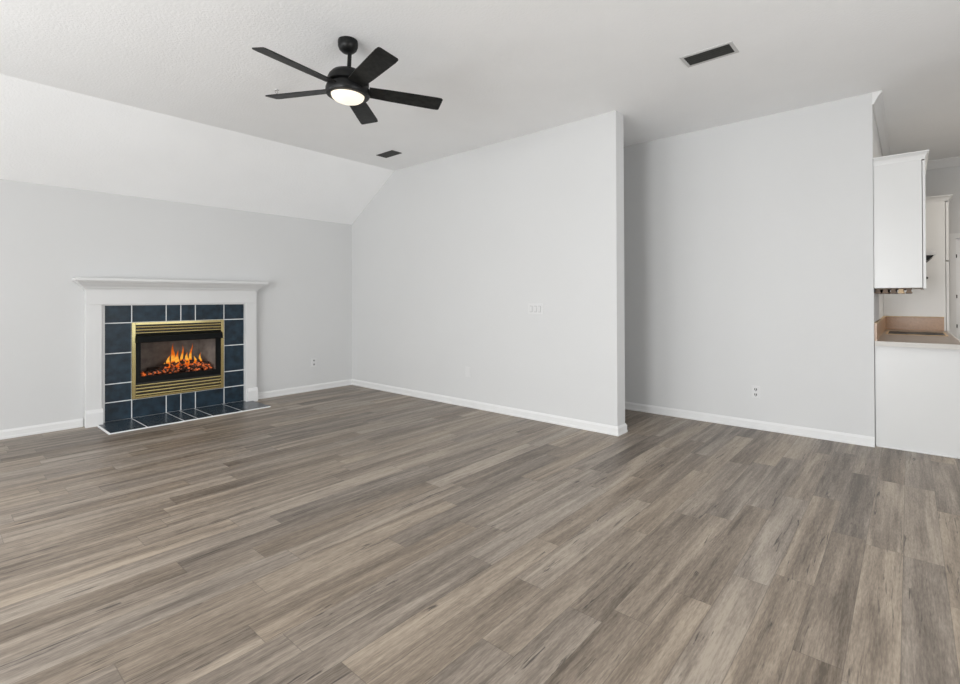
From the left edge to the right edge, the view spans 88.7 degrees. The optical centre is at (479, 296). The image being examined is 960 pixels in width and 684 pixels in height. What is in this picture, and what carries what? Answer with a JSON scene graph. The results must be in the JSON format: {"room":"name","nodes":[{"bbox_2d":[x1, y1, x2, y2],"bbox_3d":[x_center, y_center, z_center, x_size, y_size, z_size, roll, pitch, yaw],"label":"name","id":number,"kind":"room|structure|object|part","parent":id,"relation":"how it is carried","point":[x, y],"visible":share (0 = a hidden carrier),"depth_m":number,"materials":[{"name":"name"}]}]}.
{"room":"living room","nodes":[
{"label":"living room","id":0,"kind":"room"},
{"bbox_2d":[0,179,351,429],"bbox_3d":[-4.653,0.108,4.540,0.150,2.462,8.214,0,0,41],"label":"wall","id":1,"kind":"structure","parent":0,"point":[50,236],"depth_m":5.42,"materials":[{"name":"paint"}]},
{"bbox_2d":[0,418,82,439],"bbox_3d":[-5.637,1.293,3.275,0.018,0.086,4.718,0,0,41],"label":"baseboard","id":2,"kind":"structure","parent":1,"relation":"attached to","point":[76,423],"depth_m":4.80,"materials":[{"name":"white paint"}]},
{"bbox_2d":[72,277,267,427],"bbox_3d":[-3.440,0.576,5.663,0.192,1.530,1.948,0,0,41],"label":"mantelpiece","id":3,"kind":"object","parent":1,"relation":"attached to","point":[99,293],"visible":0.95,"depth_m":5.34,"materials":[{"name":"white paint"}]},
{"bbox_3d":[-4.013,0.712,5.092,0.080,1.256,0.134,0,0,41],"label":"leg","id":4,"kind":"part","parent":3,"relation":"part of","materials":[{"name":"white paint"}]},
{"bbox_2d":[72,277,267,283],"bbox_3d":[-3.442,-0.173,5.667,0.192,0.032,1.948,0,0,41],"label":"shelf","id":5,"kind":"object","parent":3,"relation":"attached to","point":[79,280],"depth_m":5.34,"materials":[{"name":"white paint"}]},
{"bbox_3d":[-3.456,-0.113,5.677,0.158,0.088,1.900,0,0,41],"label":"crown moulding","id":6,"kind":"part","parent":3,"relation":"part of","materials":[{"name":"white paint"}]},
{"bbox_3d":[-3.482,0.707,5.700,0.078,1.243,1.480,0,0,41],"label":"trim","id":7,"kind":"part","parent":3,"relation":"part of","materials":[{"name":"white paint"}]},
{"bbox_3d":[-2.952,0.714,6.306,0.080,1.256,0.130,0,0,41],"label":"leg","id":8,"kind":"part","parent":3,"relation":"part of","materials":[{"name":"white paint"}]},
{"bbox_2d":[105,304,243,421],"bbox_3d":[-3.497,0.713,5.730,0.016,1.231,1.445,0,0,41],"label":"tile surround","id":9,"kind":"object","parent":1,"relation":"attached to","point":[119,405],"visible":1,"depth_m":5.58,"materials":[{"name":"blue tile"}]},
{"bbox_2d":[131,320,223,399],"bbox_3d":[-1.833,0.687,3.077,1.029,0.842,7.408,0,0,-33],"label":"fireplace insert","id":10,"kind":"object","parent":1,"relation":"attached to","point":[168,357],"visible":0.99,"depth_m":5.80,"materials":[{"name":"gold metal"}]},
{"bbox_3d":[-3.492,0.690,5.722,0.026,0.527,0.876,0,0,41],"label":"glass door","id":11,"kind":"part","parent":10,"relation":"part of","materials":[{"name":"black glass"}]},
{"bbox_2d":[136,331,222,342],"bbox_3d":[-3.463,0.464,5.704,0.067,0.090,0.886,0,0,41],"label":"hood","id":12,"kind":"object","parent":10,"relation":"attached to","point":[141,336],"depth_m":5.64,"materials":[{"name":"black metal"}]},
{"bbox_2d":[258,379,351,398],"bbox_3d":[-2.433,1.301,6.941,0.018,0.086,1.472,0,0,41],"label":"baseboard","id":13,"kind":"structure","parent":1,"relation":"attached to","point":[274,393],"depth_m":6.88,"materials":[{"name":"white paint"}]},
{"bbox_2d":[311,358,315,366],"bbox_3d":[-2.374,0.944,7.019,0.009,0.130,0.080,0,0,41],"label":"wall outlet","id":14,"kind":"object","parent":1,"relation":"attached to","point":[313,360],"visible":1,"depth_m":7.01,"materials":[{"name":"white plastic"}]},
{"bbox_2d":[0,385,959,683],"bbox_3d":[0.495,1.373,2.998,9.916,0.120,12.670,0,0,41],"label":"floor","id":15,"kind":"structure","parent":0,"point":[349,534],"depth_m":2.51,"materials":[{"name":"laminate"}]},
{"bbox_2d":[97,401,270,434],"bbox_3d":[-3.282,1.333,5.539,0.584,0.012,1.597,0,0,41],"label":"hearth","id":16,"kind":"object","parent":15,"relation":"on","point":[130,424],"visible":0.97,"depth_m":5.42,"materials":[{"name":"blue tile"}]},
{"bbox_2d":[875,346,959,458],"bbox_3d":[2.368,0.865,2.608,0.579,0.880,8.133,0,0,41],"label":"base cabinet","id":17,"kind":"object","parent":15,"relation":"on","point":[917,390],"visible":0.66,"depth_m":4.11,"materials":[{"name":"white paint"}]},
{"bbox_2d":[874,316,959,349],"bbox_3d":[4.338,0.329,4.886,0.560,0.199,2.128,0,0,41],"label":"countertop","id":18,"kind":"structure","parent":17,"relation":"on","point":[884,324],"depth_m":4.76,"materials":[{"name":"beige laminate"}]},
{"bbox_2d":[886,331,947,335],"bbox_3d":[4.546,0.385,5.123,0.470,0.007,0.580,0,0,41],"label":"sink","id":19,"kind":"object","parent":18,"relation":"in","point":[887,332],"visible":1,"depth_m":5.07,"materials":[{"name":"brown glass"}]},
{"bbox_3d":[3.655,1.300,4.126,0.503,0.016,0.012,0,0,41],"label":"shoe moulding","id":20,"kind":"part","parent":17,"relation":"part of","materials":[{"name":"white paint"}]},
{"bbox_2d":[884,194,952,331],"bbox_3d":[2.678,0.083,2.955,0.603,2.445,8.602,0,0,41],"label":"pantry cabinet","id":21,"kind":"object","parent":15,"relation":"on","point":[933,301],"visible":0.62,"depth_m":5.58,"materials":[{"name":"white paint"}]},
{"bbox_3d":[5.265,-1.103,5.926,0.603,0.060,0.726,0,0,41],"label":"crown moulding","id":22,"kind":"part","parent":21,"relation":"part of","materials":[{"name":"white paint"}]},
{"bbox_3d":[5.458,-0.735,5.756,0.026,0.660,0.642,0,0,41],"label":"door","id":23,"kind":"part","parent":21,"relation":"part of","materials":[{"name":"white paint"}]},
{"bbox_3d":[5.462,0.410,5.750,0.026,1.600,0.642,0,0,41],"label":"door","id":24,"kind":"part","parent":21,"relation":"part of","materials":[{"name":"white paint"}]},
{"bbox_2d":[0,0,959,224],"bbox_3d":[0.485,-1.505,3.012,9.916,0.944,12.670,0,0,41],"label":"ceiling","id":25,"kind":"structure","parent":0,"point":[166,100],"depth_m":3.98,"materials":[{"name":"paint"}]},
{"bbox_2d":[252,36,442,124],"bbox_3d":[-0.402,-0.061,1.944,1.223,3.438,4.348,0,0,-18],"label":"ceiling fan","id":26,"kind":"object","parent":25,"relation":"hanging from","point":[346,85],"visible":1,"depth_m":3.33,"materials":[{"name":"black metal"}]},
{"bbox_3d":[-1.150,-1.448,3.077,0.139,0.053,0.516,0,0,37],"label":"blade","id":27,"kind":"part","parent":26,"relation":"part of","materials":[{"name":"black wood"}]},
{"bbox_3d":[-1.293,-1.453,3.524,0.516,0.057,0.140,0,0,19],"label":"blade","id":28,"kind":"part","parent":26,"relation":"part of","materials":[{"name":"black wood"}]},
{"bbox_3d":[-0.915,-1.373,3.400,0.224,0.068,0.224,0,0,41],"label":"lamp shade","id":29,"kind":"part","parent":26,"relation":"part of","materials":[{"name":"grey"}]},
{"bbox_3d":[-0.910,-1.435,3.800,0.141,0.032,0.516,0,0,0],"label":"blade","id":30,"kind":"part","parent":26,"relation":"part of","materials":[{"name":"black wood"}]},
{"bbox_3d":[-0.682,-1.424,3.073,0.139,0.055,0.516,0,0,-36],"label":"blade","id":31,"kind":"part","parent":26,"relation":"part of","materials":[{"name":"black wood"}]},
{"bbox_3d":[-0.532,-1.417,3.518,0.516,0.056,0.141,0,0,-18],"label":"blade","id":32,"kind":"part","parent":26,"relation":"part of","materials":[{"name":"black wood"}]},
{"bbox_2d":[376,150,400,157],"bbox_3d":[-1.121,-1.752,6.049,0.308,0.007,0.154,0,0,41],"label":"ceiling vent","id":33,"kind":"object","parent":25,"relation":"in","point":[391,153],"visible":1,"depth_m":6.05,"materials":[{"name":"black metal"}]},
{"bbox_2d":[680,41,738,67],"bbox_3d":[1.682,-1.774,3.608,0.358,0.007,0.198,0,0,41],"label":"ceiling vent","id":34,"kind":"object","parent":25,"relation":"in","point":[728,48],"visible":1,"depth_m":3.60,"materials":[{"name":"black metal"}]},
{"bbox_2d":[352,110,624,425],"bbox_3d":[-0.296,-0.223,6.165,4.377,3.111,0.166,0,0,41],"label":"wall","id":35,"kind":"structure","parent":0,"point":[450,255],"depth_m":5.53,"materials":[{"name":"paint"}]},
{"bbox_2d":[352,379,627,435],"bbox_3d":[-0.265,1.289,6.135,4.345,0.086,0.202,0,0,41],"label":"baseboard","id":36,"kind":"structure","parent":35,"relation":"attached to","point":[559,420],"depth_m":5.52,"materials":[{"name":"white paint"}]},
{"bbox_2d":[528,303,542,314],"bbox_3d":[0.593,0.135,5.270,0.185,0.118,0.011,0,0,41],"label":"light switch","id":37,"kind":"object","parent":35,"relation":"attached to","point":[533,308],"visible":1,"depth_m":5.26,"materials":[{"name":"white plastic"}]},
{"bbox_2d":[624,93,875,443],"bbox_3d":[1.893,-0.233,5.704,4.188,3.111,0.120,0,0,41],"label":"wall","id":38,"kind":"structure","parent":0,"point":[749,244],"depth_m":4.86,"materials":[{"name":"paint"}]},
{"bbox_2d":[625,402,874,446],"bbox_3d":[1.898,1.279,5.604,4.068,0.086,0.018,0,0,41],"label":"baseboard","id":39,"kind":"structure","parent":38,"relation":"attached to","point":[842,437],"depth_m":4.85,"materials":[{"name":"white paint"}]},
{"bbox_2d":[752,386,759,398],"bbox_3d":[2.739,0.949,4.876,0.075,0.122,0.009,0,0,41],"label":"wall outlet","id":40,"kind":"object","parent":38,"relation":"attached to","point":[755,389],"visible":1,"depth_m":4.87,"materials":[{"name":"white plastic"}]},
{"bbox_2d":[873,111,883,432],"bbox_3d":[4.556,-0.243,5.660,0.120,3.111,3.320,0,0,41],"label":"wall","id":41,"kind":"structure","parent":0,"point":[878,298],"depth_m":4.81,"materials":[{"name":"paint"}]},
{"bbox_2d":[874,318,884,340],"bbox_3d":[4.140,0.314,5.073,0.017,0.150,2.070,0,0,41],"label":"backsplash","id":42,"kind":"structure","parent":41,"relation":"attached to","point":[879,328],"depth_m":4.67,"materials":[{"name":"beige laminate"}]},
{"bbox_2d":[872,90,889,155],"bbox_3d":[4.532,-1.726,5.505,0.066,0.105,3.290,0,0,41],"label":"trim","id":43,"kind":"structure","parent":41,"relation":"attached to","point":[877,97],"depth_m":4.82,"materials":[{"name":"white paint"}]},
{"bbox_2d":[875,288,911,293],"bbox_3d":[3.824,-0.049,4.534,0.252,0.045,0.740,0,0,41],"label":"stemware rack","id":44,"kind":"object","parent":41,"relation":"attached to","point":[877,290],"visible":1,"depth_m":4.29,"materials":[{"name":"brown wood"}]},
{"bbox_2d":[873,150,928,289],"bbox_3d":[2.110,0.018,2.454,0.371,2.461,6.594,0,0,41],"label":"upper cabinet","id":45,"kind":"object","parent":41,"relation":"attached to","point":[899,195],"visible":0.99,"depth_m":4.19,"materials":[{"name":"white paint"}]},
{"bbox_3d":[3.910,-1.176,4.560,0.362,0.066,1.054,0,0,41],"label":"crown moulding","id":46,"kind":"part","parent":45,"relation":"part of","materials":[{"name":"white paint"}]},
{"bbox_3d":[3.861,-0.600,4.274,0.019,1.073,0.488,0,0,41],"label":"door","id":47,"kind":"part","parent":45,"relation":"part of","materials":[{"name":"white paint"}]},
{"bbox_2d":[926,250,935,262],"bbox_3d":[4.591,-0.424,5.278,0.434,0.110,0.510,0,0,41],"label":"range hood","id":48,"kind":"object","parent":41,"relation":"attached to","point":[930,254],"visible":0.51,"depth_m":4.98,"materials":[{"name":"white metal"}]},
{"bbox_3d":[4.589,-0.393,5.280,0.410,0.048,0.500,0,0,41],"label":"filter panel","id":49,"kind":"part","parent":48,"relation":"part of","materials":[{"name":"white metal"}]},
{"bbox_2d":[925,166,959,311],"bbox_3d":[6.993,-0.251,5.636,3.582,3.111,0.150,0,0,41],"label":"wall","id":50,"kind":"structure","parent":0,"point":[939,181],"depth_m":6.35,"materials":[{"name":"paint"}]},
{"bbox_2d":[927,156,959,169],"bbox_3d":[6.885,-1.734,5.590,3.366,0.105,0.066,0,0,41],"label":"trim","id":51,"kind":"structure","parent":50,"relation":"attached to","point":[953,161],"depth_m":6.36,"materials":[{"name":"white paint"}]},
{"bbox_2d":[949,233,959,340],"bbox_3d":[6.442,0.248,6.051,0.945,2.120,0.088,0,0,41],"label":"door","id":52,"kind":"structure","parent":50,"relation":"in","point":[954,239],"depth_m":6.31,"materials":[{"name":"white paint"}]}
]}

